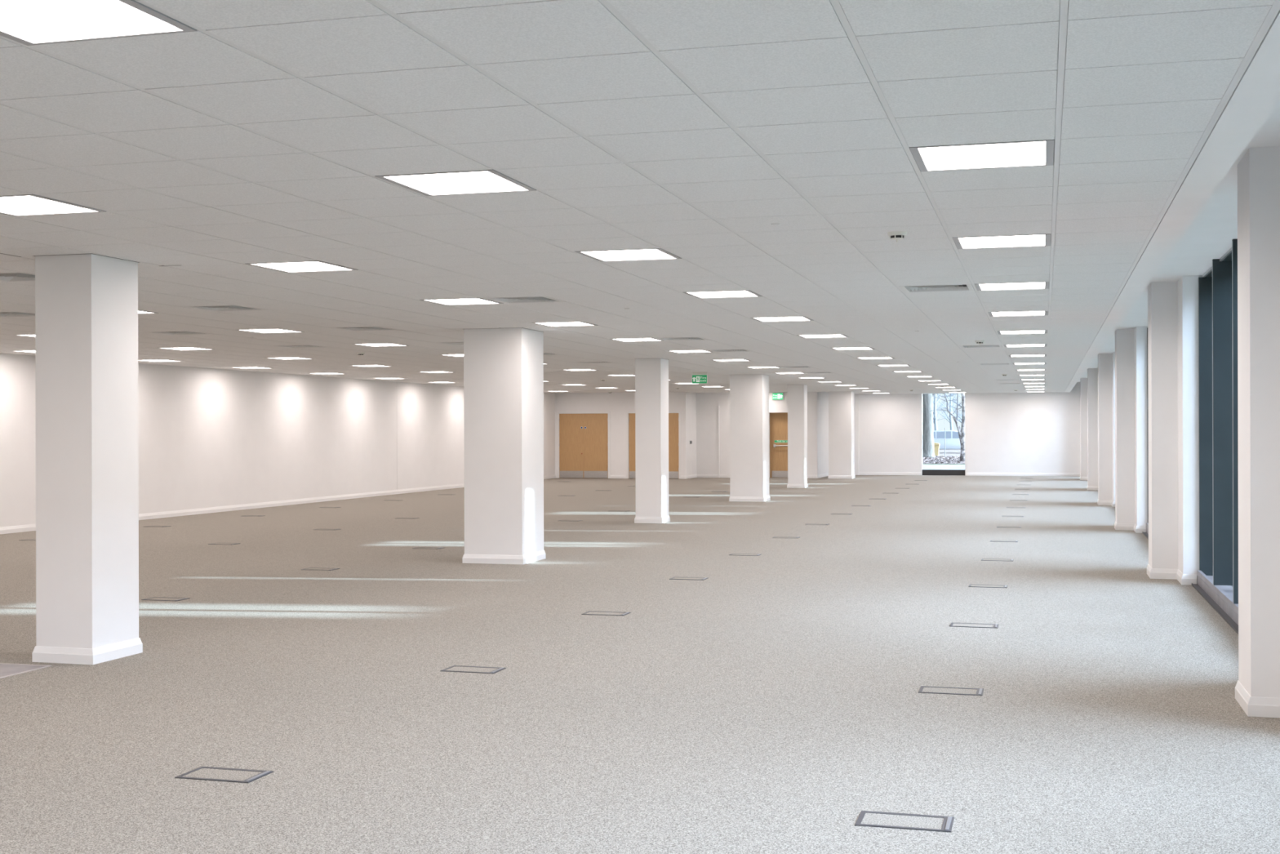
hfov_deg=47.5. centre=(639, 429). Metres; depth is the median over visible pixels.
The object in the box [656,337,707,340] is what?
ceiling vent
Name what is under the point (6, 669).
floor plate
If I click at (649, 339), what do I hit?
diffuser
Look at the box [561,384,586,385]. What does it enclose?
ceiling light
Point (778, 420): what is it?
door
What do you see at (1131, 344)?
window column
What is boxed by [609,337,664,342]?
ceiling light
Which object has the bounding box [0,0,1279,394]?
ceiling
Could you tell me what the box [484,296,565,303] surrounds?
ceiling vent
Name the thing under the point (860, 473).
baseboard
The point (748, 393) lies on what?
column
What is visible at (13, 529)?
baseboard
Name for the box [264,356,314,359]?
ceiling light
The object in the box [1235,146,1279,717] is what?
window column
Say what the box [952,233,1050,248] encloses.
ceiling light
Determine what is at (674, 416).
door
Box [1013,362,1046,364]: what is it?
ceiling light
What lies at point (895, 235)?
smoke detector
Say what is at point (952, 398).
bare tree
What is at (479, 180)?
diffuser
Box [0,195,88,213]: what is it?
diffuser
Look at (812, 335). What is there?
diffuser
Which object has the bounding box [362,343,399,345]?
diffuser
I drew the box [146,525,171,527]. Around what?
box
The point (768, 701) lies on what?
floor
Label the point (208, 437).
wall
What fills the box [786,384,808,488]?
column
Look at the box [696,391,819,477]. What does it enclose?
wall
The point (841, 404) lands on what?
column
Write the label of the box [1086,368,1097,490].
window column
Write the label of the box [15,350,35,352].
ceiling light
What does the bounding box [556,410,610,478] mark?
door
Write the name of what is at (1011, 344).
diffuser
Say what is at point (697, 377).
exit sign
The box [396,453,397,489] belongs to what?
trim
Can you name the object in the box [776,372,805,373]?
ceiling light
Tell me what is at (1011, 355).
diffuser
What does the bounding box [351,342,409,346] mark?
ceiling light
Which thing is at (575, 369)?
ceiling light
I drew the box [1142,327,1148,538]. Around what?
window
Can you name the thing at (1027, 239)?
diffuser
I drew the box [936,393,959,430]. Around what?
bare tree
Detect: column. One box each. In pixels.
[31,253,142,664]
[462,327,546,564]
[634,358,670,523]
[728,373,770,502]
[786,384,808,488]
[827,391,855,478]
[1080,377,1087,479]
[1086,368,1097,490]
[1097,351,1115,506]
[1114,326,1147,533]
[1146,275,1202,585]
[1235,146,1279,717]
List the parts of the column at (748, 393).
skirting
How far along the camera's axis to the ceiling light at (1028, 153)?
6.36 m
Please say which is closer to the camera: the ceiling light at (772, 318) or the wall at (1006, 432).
the ceiling light at (772, 318)
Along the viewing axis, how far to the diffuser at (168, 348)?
21.07 m
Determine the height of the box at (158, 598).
0.017 m
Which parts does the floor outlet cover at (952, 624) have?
lid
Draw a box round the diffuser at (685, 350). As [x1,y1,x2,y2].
[675,350,707,351]
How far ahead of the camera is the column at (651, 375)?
24.27 m
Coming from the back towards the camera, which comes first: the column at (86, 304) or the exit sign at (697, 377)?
the exit sign at (697, 377)
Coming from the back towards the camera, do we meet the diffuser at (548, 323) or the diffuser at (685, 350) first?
the diffuser at (685, 350)
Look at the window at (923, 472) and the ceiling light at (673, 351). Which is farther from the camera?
the window at (923, 472)
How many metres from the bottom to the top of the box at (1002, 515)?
0.017 m
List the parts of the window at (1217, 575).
mullion trim, floor trim, head trim, sill panel, head panel, sill, mullion trim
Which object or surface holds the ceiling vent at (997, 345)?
in the ceiling
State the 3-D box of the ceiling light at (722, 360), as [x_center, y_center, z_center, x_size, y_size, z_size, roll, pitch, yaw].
[1.566,-1.214,25.002,0.588,0.052,0.592,0,0,16]
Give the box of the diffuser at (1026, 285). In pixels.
[979,282,1044,288]
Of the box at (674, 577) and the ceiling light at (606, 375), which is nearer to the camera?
the box at (674, 577)
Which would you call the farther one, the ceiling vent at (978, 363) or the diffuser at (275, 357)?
the ceiling vent at (978, 363)
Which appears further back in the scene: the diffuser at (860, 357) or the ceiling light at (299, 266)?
the diffuser at (860, 357)
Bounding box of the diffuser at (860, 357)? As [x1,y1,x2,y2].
[860,357,891,358]
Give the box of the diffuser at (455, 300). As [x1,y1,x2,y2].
[430,298,494,303]
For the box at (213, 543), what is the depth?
20.00 m
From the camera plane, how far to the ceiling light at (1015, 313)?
15.15 m
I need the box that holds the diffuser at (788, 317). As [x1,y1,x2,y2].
[756,316,806,320]
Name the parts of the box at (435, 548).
lid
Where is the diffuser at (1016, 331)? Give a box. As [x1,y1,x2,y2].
[1000,330,1044,333]
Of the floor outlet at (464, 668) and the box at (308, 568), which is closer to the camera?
the floor outlet at (464, 668)
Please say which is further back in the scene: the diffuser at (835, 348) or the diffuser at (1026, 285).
the diffuser at (835, 348)
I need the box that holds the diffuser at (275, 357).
[275,357,301,358]
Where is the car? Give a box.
[933,430,960,449]
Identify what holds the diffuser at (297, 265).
attached to the ceiling light at (299, 266)
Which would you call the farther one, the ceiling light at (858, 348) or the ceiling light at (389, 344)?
the ceiling light at (858, 348)
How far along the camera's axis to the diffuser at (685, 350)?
22.30 m
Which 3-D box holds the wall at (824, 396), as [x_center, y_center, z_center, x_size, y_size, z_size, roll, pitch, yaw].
[6.054,-0.132,48.289,0.250,3.350,3.100,0,0,16]
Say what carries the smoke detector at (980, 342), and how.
attached to the ceiling
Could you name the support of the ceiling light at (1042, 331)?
attached to the ceiling
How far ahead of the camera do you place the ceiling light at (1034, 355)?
23.83 m
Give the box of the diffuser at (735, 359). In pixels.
[718,359,743,360]
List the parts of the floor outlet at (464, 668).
lid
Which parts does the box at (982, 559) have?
lid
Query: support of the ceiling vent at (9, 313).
in the ceiling
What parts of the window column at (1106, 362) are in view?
skirting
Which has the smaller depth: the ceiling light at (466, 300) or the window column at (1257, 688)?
the window column at (1257, 688)
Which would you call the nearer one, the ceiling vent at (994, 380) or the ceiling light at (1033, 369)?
the ceiling light at (1033, 369)
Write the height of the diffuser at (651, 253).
0.001 m
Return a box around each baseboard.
[0,475,555,533]
[609,474,697,479]
[696,472,828,478]
[858,471,1080,475]
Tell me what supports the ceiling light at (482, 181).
attached to the ceiling
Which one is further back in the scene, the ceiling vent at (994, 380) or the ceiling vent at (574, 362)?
the ceiling vent at (994, 380)
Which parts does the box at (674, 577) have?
lid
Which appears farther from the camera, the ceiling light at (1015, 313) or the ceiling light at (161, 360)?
the ceiling light at (161, 360)
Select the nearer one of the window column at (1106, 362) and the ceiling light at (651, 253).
the ceiling light at (651, 253)
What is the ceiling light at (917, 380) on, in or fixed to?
attached to the ceiling
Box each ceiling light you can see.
[0,0,196,45]
[0,194,106,216]
[13,334,35,337]
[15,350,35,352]
[137,310,159,313]
[137,359,183,361]
[156,346,211,350]
[233,366,269,368]
[237,328,304,333]
[245,260,358,272]
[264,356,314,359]
[309,373,342,374]
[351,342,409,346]
[355,364,391,366]
[374,168,536,195]
[374,377,404,378]
[417,371,450,373]
[419,297,503,305]
[429,382,456,382]
[440,354,463,356]
[531,321,598,326]
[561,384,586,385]
[564,368,598,370]
[574,248,681,261]
[605,374,635,376]
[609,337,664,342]
[669,350,711,352]
[683,289,762,297]
[712,359,750,361]
[747,366,781,368]
[750,315,813,321]
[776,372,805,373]
[796,333,848,337]
[800,377,823,378]
[818,381,841,382]
[830,346,875,350]
[856,356,893,359]
[875,364,909,366]
[893,370,923,372]
[906,376,933,377]
[909,139,1054,171]
[916,380,942,381]
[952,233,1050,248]
[974,281,1048,290]
[987,311,1048,316]
[997,329,1047,334]
[1004,343,1046,346]
[1008,354,1046,356]
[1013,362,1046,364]
[1015,368,1045,370]
[1017,374,1045,376]
[1020,378,1045,380]
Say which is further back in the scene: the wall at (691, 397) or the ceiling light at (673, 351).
the wall at (691, 397)
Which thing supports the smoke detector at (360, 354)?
attached to the ceiling
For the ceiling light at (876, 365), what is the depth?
27.37 m
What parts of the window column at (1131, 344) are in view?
skirting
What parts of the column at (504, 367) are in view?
skirting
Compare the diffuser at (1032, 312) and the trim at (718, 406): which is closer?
the diffuser at (1032, 312)
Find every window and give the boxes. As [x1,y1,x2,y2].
[920,393,965,475]
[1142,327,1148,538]
[1191,239,1238,634]
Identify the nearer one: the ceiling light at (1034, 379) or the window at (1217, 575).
the window at (1217, 575)
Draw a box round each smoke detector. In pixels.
[356,352,364,356]
[887,231,906,242]
[975,340,984,344]
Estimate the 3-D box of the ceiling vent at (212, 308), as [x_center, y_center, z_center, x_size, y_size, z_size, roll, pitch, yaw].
[-4.013,-1.198,14.097,0.588,0.045,0.592,0,0,16]
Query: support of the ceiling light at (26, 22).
attached to the ceiling
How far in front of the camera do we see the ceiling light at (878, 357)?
24.51 m
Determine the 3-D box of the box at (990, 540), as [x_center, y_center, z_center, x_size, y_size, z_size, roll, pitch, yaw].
[5.042,1.547,20.162,0.370,0.017,0.220,0,0,16]
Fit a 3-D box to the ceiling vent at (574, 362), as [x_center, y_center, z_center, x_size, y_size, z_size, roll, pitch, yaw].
[-0.805,-1.206,25.660,0.588,0.045,0.592,0,0,16]
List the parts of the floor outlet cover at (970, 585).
lid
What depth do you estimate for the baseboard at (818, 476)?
47.18 m
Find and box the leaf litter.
[922,455,964,463]
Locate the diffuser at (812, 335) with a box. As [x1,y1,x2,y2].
[803,334,843,337]
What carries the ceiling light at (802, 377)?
attached to the ceiling
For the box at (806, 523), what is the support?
on the floor at (768, 701)
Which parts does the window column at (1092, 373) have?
skirting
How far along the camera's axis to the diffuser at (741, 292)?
12.81 m
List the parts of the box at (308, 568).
lid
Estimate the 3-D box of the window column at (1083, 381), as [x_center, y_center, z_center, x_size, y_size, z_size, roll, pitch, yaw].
[13.822,-0.115,44.193,0.891,3.275,1.786,0,0,16]
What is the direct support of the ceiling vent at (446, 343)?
in the ceiling
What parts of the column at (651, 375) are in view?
skirting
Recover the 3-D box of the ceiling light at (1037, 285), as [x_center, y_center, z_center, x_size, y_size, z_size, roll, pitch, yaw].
[3.101,-1.218,12.123,0.588,0.052,0.592,0,0,16]
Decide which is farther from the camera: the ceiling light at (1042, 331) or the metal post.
the metal post
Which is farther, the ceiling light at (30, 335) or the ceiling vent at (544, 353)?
the ceiling vent at (544, 353)
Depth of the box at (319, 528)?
22.89 m
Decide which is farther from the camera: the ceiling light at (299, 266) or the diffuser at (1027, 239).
the ceiling light at (299, 266)
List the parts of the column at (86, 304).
skirting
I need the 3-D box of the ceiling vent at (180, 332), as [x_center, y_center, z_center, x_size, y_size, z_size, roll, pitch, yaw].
[-5.583,-1.194,17.646,0.588,0.045,0.592,0,0,16]
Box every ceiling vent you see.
[0,271,35,282]
[0,311,35,316]
[145,330,210,334]
[181,304,268,311]
[271,344,324,347]
[331,326,396,330]
[435,342,463,344]
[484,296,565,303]
[543,352,560,355]
[573,361,614,363]
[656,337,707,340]
[709,349,751,351]
[779,365,812,368]
[804,372,833,373]
[898,284,974,292]
[959,344,1002,347]
[977,363,1011,364]
[994,379,1019,380]
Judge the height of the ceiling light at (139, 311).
0.052 m
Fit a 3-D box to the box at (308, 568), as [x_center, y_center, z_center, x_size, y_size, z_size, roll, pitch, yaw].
[-3.593,1.569,16.362,0.370,0.017,0.220,0,0,16]
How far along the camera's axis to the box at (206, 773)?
6.59 m
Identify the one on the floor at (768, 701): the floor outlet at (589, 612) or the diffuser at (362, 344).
the floor outlet at (589, 612)
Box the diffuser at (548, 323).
[542,321,590,325]
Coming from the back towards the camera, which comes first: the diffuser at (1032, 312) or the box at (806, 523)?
the box at (806, 523)
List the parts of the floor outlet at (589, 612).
lid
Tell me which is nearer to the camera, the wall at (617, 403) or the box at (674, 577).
the box at (674, 577)
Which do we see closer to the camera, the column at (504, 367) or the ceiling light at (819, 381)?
the column at (504, 367)
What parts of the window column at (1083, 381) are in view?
skirting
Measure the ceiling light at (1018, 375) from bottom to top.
0.052 m
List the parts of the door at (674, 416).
kick plate, kick plate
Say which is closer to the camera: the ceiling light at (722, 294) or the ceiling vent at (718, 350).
the ceiling light at (722, 294)
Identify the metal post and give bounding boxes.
[944,427,945,456]
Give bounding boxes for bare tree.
[933,393,952,430]
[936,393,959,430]
[937,393,962,422]
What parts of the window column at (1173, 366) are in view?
skirting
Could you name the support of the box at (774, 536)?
on the floor at (768, 701)
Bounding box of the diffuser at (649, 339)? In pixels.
[617,337,656,340]
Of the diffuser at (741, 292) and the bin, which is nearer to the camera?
the diffuser at (741, 292)
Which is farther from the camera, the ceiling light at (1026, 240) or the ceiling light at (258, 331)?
the ceiling light at (258, 331)
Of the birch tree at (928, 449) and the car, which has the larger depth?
the car
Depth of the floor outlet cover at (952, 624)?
11.51 m
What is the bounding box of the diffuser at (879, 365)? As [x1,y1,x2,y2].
[879,364,906,365]
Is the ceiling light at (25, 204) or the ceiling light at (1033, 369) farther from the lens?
the ceiling light at (1033, 369)
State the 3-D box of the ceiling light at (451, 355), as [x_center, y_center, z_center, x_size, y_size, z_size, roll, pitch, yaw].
[-2.793,-1.203,23.098,0.588,0.052,0.592,0,0,16]
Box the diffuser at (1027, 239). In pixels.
[959,235,1044,246]
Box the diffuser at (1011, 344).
[1007,344,1044,346]
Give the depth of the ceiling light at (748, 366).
27.99 m
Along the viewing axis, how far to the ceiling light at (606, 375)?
31.91 m
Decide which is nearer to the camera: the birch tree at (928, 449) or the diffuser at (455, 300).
the diffuser at (455, 300)
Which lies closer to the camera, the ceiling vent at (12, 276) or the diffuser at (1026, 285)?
the ceiling vent at (12, 276)
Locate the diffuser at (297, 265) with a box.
[258,262,345,270]
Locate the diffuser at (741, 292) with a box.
[690,290,755,296]
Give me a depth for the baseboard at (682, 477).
46.55 m
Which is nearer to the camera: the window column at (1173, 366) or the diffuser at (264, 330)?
the window column at (1173, 366)
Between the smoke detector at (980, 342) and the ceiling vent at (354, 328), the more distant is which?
the smoke detector at (980, 342)
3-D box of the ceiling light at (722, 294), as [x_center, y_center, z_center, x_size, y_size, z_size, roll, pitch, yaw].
[0.730,-1.212,12.781,0.588,0.052,0.592,0,0,16]
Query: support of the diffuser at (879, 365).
attached to the ceiling light at (876, 365)
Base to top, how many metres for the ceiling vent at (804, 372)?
0.045 m
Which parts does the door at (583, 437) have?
kick plate, kick plate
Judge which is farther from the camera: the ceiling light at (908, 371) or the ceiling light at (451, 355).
the ceiling light at (908, 371)
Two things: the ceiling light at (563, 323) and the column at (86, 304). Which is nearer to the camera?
the column at (86, 304)
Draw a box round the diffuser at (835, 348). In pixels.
[835,347,870,349]
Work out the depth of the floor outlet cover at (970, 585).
14.42 m
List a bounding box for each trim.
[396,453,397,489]
[718,405,719,477]
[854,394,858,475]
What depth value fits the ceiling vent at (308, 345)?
20.58 m
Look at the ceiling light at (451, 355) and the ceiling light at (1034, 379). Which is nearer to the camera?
the ceiling light at (451, 355)
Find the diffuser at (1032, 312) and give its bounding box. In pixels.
[992,311,1044,315]
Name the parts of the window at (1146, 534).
floor trim, sill panel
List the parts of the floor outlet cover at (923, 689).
lid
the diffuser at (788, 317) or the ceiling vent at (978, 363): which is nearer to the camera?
the diffuser at (788, 317)
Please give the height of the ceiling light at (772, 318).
0.052 m
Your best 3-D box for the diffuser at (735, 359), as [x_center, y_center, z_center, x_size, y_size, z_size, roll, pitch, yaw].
[1.566,-1.200,25.002,0.520,0.001,0.556,0,0,16]
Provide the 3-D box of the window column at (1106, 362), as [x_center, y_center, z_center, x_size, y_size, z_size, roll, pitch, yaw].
[9.814,-0.105,29.749,0.891,3.275,1.786,0,0,16]
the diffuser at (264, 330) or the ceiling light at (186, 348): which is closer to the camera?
the diffuser at (264, 330)
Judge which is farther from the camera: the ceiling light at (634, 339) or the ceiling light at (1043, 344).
the ceiling light at (1043, 344)
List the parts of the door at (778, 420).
kick plate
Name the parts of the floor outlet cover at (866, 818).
lid, handle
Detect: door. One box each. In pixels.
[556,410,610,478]
[626,410,680,479]
[769,412,787,477]
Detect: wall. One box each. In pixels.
[0,353,555,527]
[555,391,688,478]
[687,391,696,475]
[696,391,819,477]
[819,391,828,474]
[858,382,1080,472]
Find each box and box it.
[18,538,35,540]
[141,596,190,600]
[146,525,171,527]
[174,765,273,782]
[208,542,240,544]
[300,567,339,570]
[313,528,339,529]
[412,546,444,549]
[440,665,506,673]
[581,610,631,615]
[670,576,708,580]
[728,553,760,555]
[772,536,799,537]
[804,523,828,524]
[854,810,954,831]
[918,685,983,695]
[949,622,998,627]
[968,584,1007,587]
[981,558,1013,560]
[990,540,1017,542]
[996,526,1021,528]
[1001,515,1023,516]
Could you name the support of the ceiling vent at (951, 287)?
in the ceiling
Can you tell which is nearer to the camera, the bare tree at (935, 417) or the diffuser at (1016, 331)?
the diffuser at (1016, 331)
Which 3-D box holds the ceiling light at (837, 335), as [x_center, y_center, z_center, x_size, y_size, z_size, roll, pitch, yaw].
[2.334,-1.216,18.563,0.588,0.052,0.592,0,0,16]
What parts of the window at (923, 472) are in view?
sill panel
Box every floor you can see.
[0,475,1279,853]
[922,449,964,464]
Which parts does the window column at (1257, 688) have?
skirting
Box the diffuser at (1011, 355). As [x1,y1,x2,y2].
[1011,355,1044,355]
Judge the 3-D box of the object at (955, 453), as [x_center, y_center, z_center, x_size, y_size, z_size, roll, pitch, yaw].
[11.949,1.567,99.166,90.000,0.040,62.500,0,0,16]
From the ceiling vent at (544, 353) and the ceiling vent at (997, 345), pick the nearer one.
the ceiling vent at (997, 345)
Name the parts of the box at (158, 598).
lid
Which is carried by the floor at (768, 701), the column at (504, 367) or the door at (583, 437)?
the column at (504, 367)
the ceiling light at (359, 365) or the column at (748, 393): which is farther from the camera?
the column at (748, 393)
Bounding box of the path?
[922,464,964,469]
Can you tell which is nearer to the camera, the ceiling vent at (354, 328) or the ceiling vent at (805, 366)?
the ceiling vent at (354, 328)
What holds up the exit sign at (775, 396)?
attached to the wall at (707, 403)
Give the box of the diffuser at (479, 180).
[389,171,524,192]
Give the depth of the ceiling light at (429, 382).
36.40 m
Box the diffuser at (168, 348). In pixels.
[168,347,199,349]
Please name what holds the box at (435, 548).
on the floor at (768, 701)
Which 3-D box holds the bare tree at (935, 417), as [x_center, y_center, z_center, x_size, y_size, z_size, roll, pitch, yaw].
[24.046,-2.342,123.376,5.311,7.746,4.681,0,0,16]
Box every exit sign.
[692,372,706,383]
[772,392,783,399]
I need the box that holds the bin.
[933,442,940,455]
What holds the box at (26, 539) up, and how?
on the floor at (768, 701)
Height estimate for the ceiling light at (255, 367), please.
0.052 m
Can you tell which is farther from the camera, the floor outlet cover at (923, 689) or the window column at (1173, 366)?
the window column at (1173, 366)
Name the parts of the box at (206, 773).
lid, handle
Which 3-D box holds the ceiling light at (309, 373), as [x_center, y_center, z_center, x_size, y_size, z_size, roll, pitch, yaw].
[-6.525,-1.193,30.360,0.588,0.052,0.592,0,0,16]
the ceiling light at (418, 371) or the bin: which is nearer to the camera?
the ceiling light at (418, 371)
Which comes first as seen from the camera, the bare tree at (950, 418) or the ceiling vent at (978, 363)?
the ceiling vent at (978, 363)
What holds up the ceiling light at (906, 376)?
attached to the ceiling
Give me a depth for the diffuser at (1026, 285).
12.15 m
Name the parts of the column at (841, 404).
skirting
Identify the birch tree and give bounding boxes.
[922,393,936,457]
[925,393,964,461]
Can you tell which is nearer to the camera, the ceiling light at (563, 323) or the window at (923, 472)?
the ceiling light at (563, 323)
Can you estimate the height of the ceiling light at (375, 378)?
0.052 m
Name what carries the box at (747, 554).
on the floor at (768, 701)
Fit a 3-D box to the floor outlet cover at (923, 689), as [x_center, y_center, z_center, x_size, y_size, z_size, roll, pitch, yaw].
[1.851,1.555,8.656,0.370,0.017,0.220,0,0,16]
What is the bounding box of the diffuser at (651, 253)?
[584,248,672,259]
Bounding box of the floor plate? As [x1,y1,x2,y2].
[0,662,51,678]
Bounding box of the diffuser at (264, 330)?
[248,328,293,332]
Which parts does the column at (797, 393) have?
skirting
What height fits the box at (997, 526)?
0.017 m
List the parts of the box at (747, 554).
lid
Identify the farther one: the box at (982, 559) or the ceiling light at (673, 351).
the ceiling light at (673, 351)
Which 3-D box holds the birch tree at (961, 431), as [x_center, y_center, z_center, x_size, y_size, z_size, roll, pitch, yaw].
[14.985,-1.153,70.929,2.594,5.440,0.802,0,0,16]

